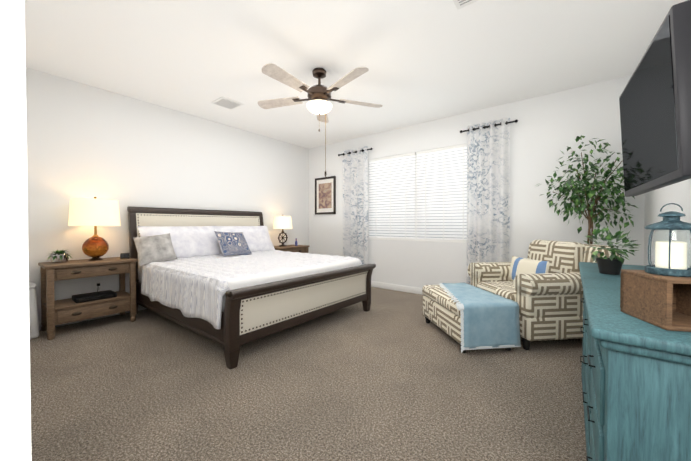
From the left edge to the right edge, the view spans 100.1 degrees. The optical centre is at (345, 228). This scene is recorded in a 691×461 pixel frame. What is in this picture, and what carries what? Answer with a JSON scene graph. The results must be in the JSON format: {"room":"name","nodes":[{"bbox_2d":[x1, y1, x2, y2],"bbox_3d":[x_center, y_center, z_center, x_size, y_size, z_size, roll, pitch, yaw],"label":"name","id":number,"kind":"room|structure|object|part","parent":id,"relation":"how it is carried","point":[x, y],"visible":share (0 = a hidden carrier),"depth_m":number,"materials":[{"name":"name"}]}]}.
{"room":"bedroom","nodes":[
{"label":"bedroom","id":0,"kind":"room"},
{"bbox_2d":[0,0,31,460],"bbox_3d":[-1.963,-0.274,1.399,4.060,2.740,0.266,1,1,38],"label":"wall","id":1,"kind":"structure","parent":0,"point":[15,417],"depth_m":0.25,"materials":[{"name":"white paint"}]},
{"bbox_2d":[25,67,308,320],"bbox_3d":[-2.435,-0.313,4.188,0.120,2.740,5.440,1,1,38],"label":"wall","id":2,"kind":"structure","parent":0,"point":[90,142],"depth_m":3.66,"materials":[{"name":"white paint"}]},
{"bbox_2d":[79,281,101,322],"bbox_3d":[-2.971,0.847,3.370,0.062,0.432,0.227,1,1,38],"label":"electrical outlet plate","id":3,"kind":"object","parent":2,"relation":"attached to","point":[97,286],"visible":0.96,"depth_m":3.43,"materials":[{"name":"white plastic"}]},
{"bbox_2d":[38,304,146,329],"bbox_3d":[-2.128,1.003,4.491,0.014,0.100,4.374,1,1,38],"label":"baseboard","id":4,"kind":"structure","parent":2,"relation":"attached to","point":[140,307],"depth_m":3.40,"materials":[{"name":"white"}]},
{"bbox_2d":[30,287,586,460],"bbox_3d":[-0.399,1.129,2.616,5.290,0.100,5.440,1,1,38],"label":"floor","id":5,"kind":"structure","parent":0,"point":[391,375],"depth_m":1.90,"materials":[{"name":"carpet"}]},
{"bbox_2d":[29,282,39,338],"bbox_3d":[-3.218,0.813,2.829,0.287,0.527,0.287,1,1,38],"label":"hamper","id":6,"kind":"object","parent":5,"relation":"on","point":[33,323],"visible":0.31,"depth_m":2.83,"materials":[{"name":"white"}]},
{"bbox_2d":[38,257,137,339],"bbox_3d":[-2.818,0.711,3.201,0.470,0.720,0.750,1,1,38],"label":"nightstand","id":7,"kind":"object","parent":5,"relation":"on","point":[79,307],"visible":0.98,"depth_m":3.04,"materials":[{"name":"brown wood"}]},
{"bbox_2d":[47,250,72,262],"bbox_3d":[-3.009,0.285,3.042,0.236,0.135,0.232,1,1,38],"label":"succulent pot","id":8,"kind":"object","parent":7,"relation":"on","point":[60,256],"visible":1,"depth_m":3.00,"materials":[{"name":"white ceramic"}]},
{"bbox_2d":[68,197,120,260],"bbox_3d":[-2.812,-0.006,3.255,0.448,0.712,0.448,1,1,38],"label":"lamp","id":9,"kind":"object","parent":7,"relation":"on","point":[95,212],"visible":1,"depth_m":3.14,"materials":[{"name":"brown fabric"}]},
{"bbox_3d":[-2.812,-0.198,3.253,0.448,0.329,0.448,1,1,38],"label":"lamp shade","id":10,"kind":"part","parent":9,"relation":"part of","materials":[{"name":"beige fabric"}]},
{"bbox_2d":[120,253,128,258],"bbox_3d":[-2.577,0.315,3.380,0.085,0.065,0.037,-1,1,-37],"label":"desk clock","id":11,"kind":"object","parent":7,"relation":"on","point":[124,255],"visible":1,"depth_m":3.36,"materials":[{"name":"black"}]},
{"bbox_2d":[127,206,375,369],"bbox_3d":[-1.188,0.390,3.682,2.444,1.348,2.074,1,1,38],"label":"bed","id":12,"kind":"object","parent":5,"relation":"on","point":[231,282],"visible":0.98,"depth_m":3.09,"materials":[{"name":"white fabric"}]},
{"bbox_2d":[133,233,176,265],"bbox_3d":[-2.248,0.233,3.428,0.278,0.354,0.371,1,1,38],"label":"pillow","id":13,"kind":"object","parent":12,"relation":"on","point":[153,248],"depth_m":3.37,"materials":[{"name":"grey fabric"}]},
{"bbox_3d":[-2.092,0.380,4.399,0.138,1.348,1.980,1,1,38],"label":"headboard","id":14,"kind":"part","parent":12,"relation":"part of","materials":[{"name":"beige fabric"}]},
{"bbox_3d":[-1.203,0.539,3.706,2.170,0.290,1.850,1,1,38],"label":"mattress","id":15,"kind":"part","parent":12,"relation":"part of","materials":[{"name":"white fabric"}]},
{"bbox_2d":[141,250,363,328],"bbox_3d":[-1.055,0.567,3.590,1.767,0.409,2.057,1,1,38],"label":"quilt","id":16,"kind":"object","parent":12,"relation":"on","point":[195,286],"depth_m":2.90,"materials":[{"name":"white fabric"}]},
{"bbox_3d":[-0.282,0.766,2.989,0.157,0.615,2.000,1,1,38],"label":"footboard","id":17,"kind":"part","parent":12,"relation":"part of","materials":[{"name":"brown wood"}]},
{"bbox_2d":[274,245,309,252],"bbox_3d":[-1.103,0.680,5.394,0.470,0.720,0.750,1,1,38],"label":"nightstand","id":18,"kind":"object","parent":5,"relation":"on","point":[299,248],"visible":0.23,"depth_m":5.29,"materials":[{"name":"brown wood"}]},
{"bbox_2d":[273,215,291,245],"bbox_3d":[-1.159,0.028,5.353,0.350,0.585,0.350,1,1,38],"label":"lamp","id":19,"kind":"object","parent":18,"relation":"on","point":[282,222],"visible":1,"depth_m":5.23,"materials":[{"name":"white fabric"}]},
{"bbox_3d":[-1.159,-0.133,5.351,0.350,0.265,0.350,1,1,38],"label":"lamp shade","id":20,"kind":"part","parent":19,"relation":"part of","materials":[{"name":"beige fabric"}]},
{"bbox_2d":[422,282,520,352],"bbox_3d":[1.178,0.855,2.925,0.578,0.440,0.927,0,1,-7],"label":"ottoman","id":21,"kind":"object","parent":5,"relation":"on","point":[465,316],"visible":1,"depth_m":2.50,"materials":[{"name":"beige"}]},
{"bbox_2d":[468,240,619,349],"bbox_3d":[1.986,0.599,3.039,0.995,0.948,1.026,0,1,-7],"label":"armchair","id":22,"kind":"object","parent":5,"relation":"on","point":[541,285],"visible":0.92,"depth_m":2.60,"materials":[{"name":"beige"}]},
{"bbox_2d":[508,256,548,280],"bbox_3d":[1.927,0.453,3.080,0.137,0.277,0.525,0,1,-7],"label":"lumbar pillow","id":23,"kind":"object","parent":22,"relation":"on","point":[518,265],"depth_m":3.05,"materials":[{"name":"fabric"}]},
{"bbox_2d":[535,135,637,243],"bbox_3d":[2.530,0.021,3.085,0.889,2.103,0.678,1,1,38],"label":"ficus tree","id":24,"kind":"object","parent":5,"relation":"on","point":[577,199],"visible":0.73,"depth_m":3.10,"materials":[{"name":"green plant"}]},
{"bbox_2d":[579,262,690,460],"bbox_3d":[1.426,0.678,1.309,0.560,0.840,1.780,1,1,38],"label":"dresser","id":25,"kind":"object","parent":5,"relation":"on","point":[636,382],"visible":0.94,"depth_m":0.76,"materials":[{"name":"teal wood"}]},
{"bbox_2d":[582,226,640,274],"bbox_3d":[1.492,0.117,1.626,0.259,0.271,0.267,1,1,38],"label":"plant","id":26,"kind":"object","parent":25,"relation":"on","point":[612,264],"visible":1,"depth_m":1.61,"materials":[{"name":"green plant"}]},
{"bbox_3d":[1.490,0.210,1.633,0.120,0.086,0.120,1,1,38],"label":"pot","id":27,"kind":"part","parent":26,"relation":"part of","materials":[{"name":"black ceramic"}]},
{"bbox_2d":[620,269,690,331],"bbox_3d":[1.060,0.197,0.791,0.420,0.135,0.170,0,1,13],"label":"crate","id":28,"kind":"object","parent":25,"relation":"on","point":[662,301],"visible":0.98,"depth_m":0.82,"materials":[{"name":"brown wood"}]},
{"bbox_2d":[644,203,690,276],"bbox_3d":[0.922,0.028,0.820,0.106,0.202,0.106,1,1,38],"label":"lantern","id":29,"kind":"object","parent":28,"relation":"on","point":[670,255],"visible":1,"depth_m":0.80,"materials":[{"name":"metal"}]},
{"bbox_3d":[0.922,0.055,0.820,0.092,0.113,0.092,1,1,38],"label":"glass","id":30,"kind":"part","parent":29,"relation":"part of","materials":[{"name":"clear glass"}]},
{"bbox_2d":[655,241,686,269],"bbox_3d":[0.922,0.075,0.820,0.061,0.085,0.061,1,1,38],"label":"candle","id":31,"kind":"object","parent":29,"relation":"on","point":[661,247],"depth_m":0.80,"materials":[{"name":"beige wax"}]},
{"bbox_2d":[24,0,680,148],"bbox_3d":[-0.399,-1.710,2.575,5.290,0.100,5.440,1,1,38],"label":"ceiling","id":32,"kind":"structure","parent":0,"point":[422,61],"depth_m":2.71,"materials":[{"name":"white paint"}]},
{"bbox_2d":[211,96,243,109],"bbox_3d":[-1.579,-1.673,3.867,0.300,0.012,0.300,1,1,38],"label":"ceiling vent","id":33,"kind":"object","parent":32,"relation":"in","point":[225,102],"visible":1,"depth_m":3.85,"materials":[{"name":"white metal"}]},
{"bbox_2d":[258,63,382,176],"bbox_3d":[-0.296,-1.103,3.013,1.397,1.126,1.360,1,1,38],"label":"ceiling fan","id":34,"kind":"object","parent":32,"relation":"hanging from","point":[319,97],"visible":1,"depth_m":2.96,"materials":[{"name":"beige wood"}]},
{"bbox_3d":[-0.275,-1.494,3.053,0.250,0.345,0.250,1,1,38],"label":"motor","id":35,"kind":"part","parent":34,"relation":"part of","materials":[{"name":"brown metal"}]},
{"bbox_2d":[453,0,478,8],"bbox_3d":[0.869,-1.646,1.966,0.300,0.012,0.300,1,1,38],"label":"ceiling vent","id":36,"kind":"object","parent":32,"relation":"in","point":[459,4],"visible":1,"depth_m":2.10,"materials":[{"name":"white metal"}]},
{"bbox_2d":[309,75,644,287],"bbox_3d":[1.240,-0.320,4.691,5.290,2.740,0.120,1,1,38],"label":"wall","id":37,"kind":"structure","parent":0,"point":[545,129],"depth_m":3.77,"materials":[{"name":"white paint"}]},
{"bbox_2d":[315,176,335,214],"bbox_3d":[-0.416,-0.672,5.880,0.550,0.750,0.030,1,1,38],"label":"picture frame","id":38,"kind":"object","parent":37,"relation":"attached to","point":[325,195],"visible":0.98,"depth_m":5.87,"materials":[{"name":"black wood"}]},
{"bbox_2d":[338,146,371,263],"bbox_3d":[0.176,-0.237,5.361,0.778,2.485,0.133,1,1,38],"label":"curtain","id":39,"kind":"object","parent":37,"relation":"attached to","point":[355,203],"visible":0.81,"depth_m":5.34,"materials":[{"name":"fabric"}]},
{"bbox_3d":[0.184,-1.415,5.354,0.778,0.060,0.107,1,1,38],"label":"rod","id":40,"kind":"part","parent":39,"relation":"part of","materials":[{"name":"black metal"}]},
{"bbox_2d":[368,152,415,239],"bbox_3d":[0.788,-0.540,5.016,0.910,1.430,0.050,1,1,38],"label":"window blind","id":41,"kind":"object","parent":37,"relation":"attached to","point":[392,194],"visible":0.9,"depth_m":4.99,"materials":[{"name":"white plastic"}]},
{"bbox_2d":[371,281,423,294],"bbox_3d":[1.198,1.000,4.657,5.050,0.100,0.014,1,1,38],"label":"baseboard","id":42,"kind":"structure","parent":37,"relation":"attached to","point":[409,289],"depth_m":4.90,"materials":[{"name":"white wood"}]},
{"bbox_2d":[416,144,466,241],"bbox_3d":[1.517,-0.531,4.445,0.910,1.430,0.050,1,1,38],"label":"window blind","id":43,"kind":"object","parent":37,"relation":"attached to","point":[441,197],"visible":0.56,"depth_m":4.45,"materials":[{"name":"white plastic"}]},
{"bbox_2d":[460,118,517,284],"bbox_3d":[1.944,-0.218,3.978,0.728,2.485,0.134,1,1,38],"label":"curtain","id":44,"kind":"object","parent":37,"relation":"attached to","point":[488,191],"visible":0.79,"depth_m":3.95,"materials":[{"name":"fabric"}]},
{"bbox_3d":[1.952,-1.395,3.972,0.728,0.060,0.107,1,1,38],"label":"rod","id":45,"kind":"part","parent":44,"relation":"part of","materials":[{"name":"black metal"}]},
{"bbox_2d":[644,0,690,266],"bbox_3d":[1.638,-0.268,1.004,0.120,2.740,5.440,1,1,38],"label":"wall","id":46,"kind":"structure","parent":0,"point":[657,200],"depth_m":2.35,"materials":[{"name":"white paint"}]},
{"bbox_2d":[619,0,690,196],"bbox_3d":[1.692,-0.550,1.465,0.364,0.681,1.005,1,1,38],"label":"tv","id":47,"kind":"object","parent":46,"relation":"attached to","point":[655,106],"visible":1,"depth_m":1.28,"materials":[{"name":"grey plastic"}]}
]}

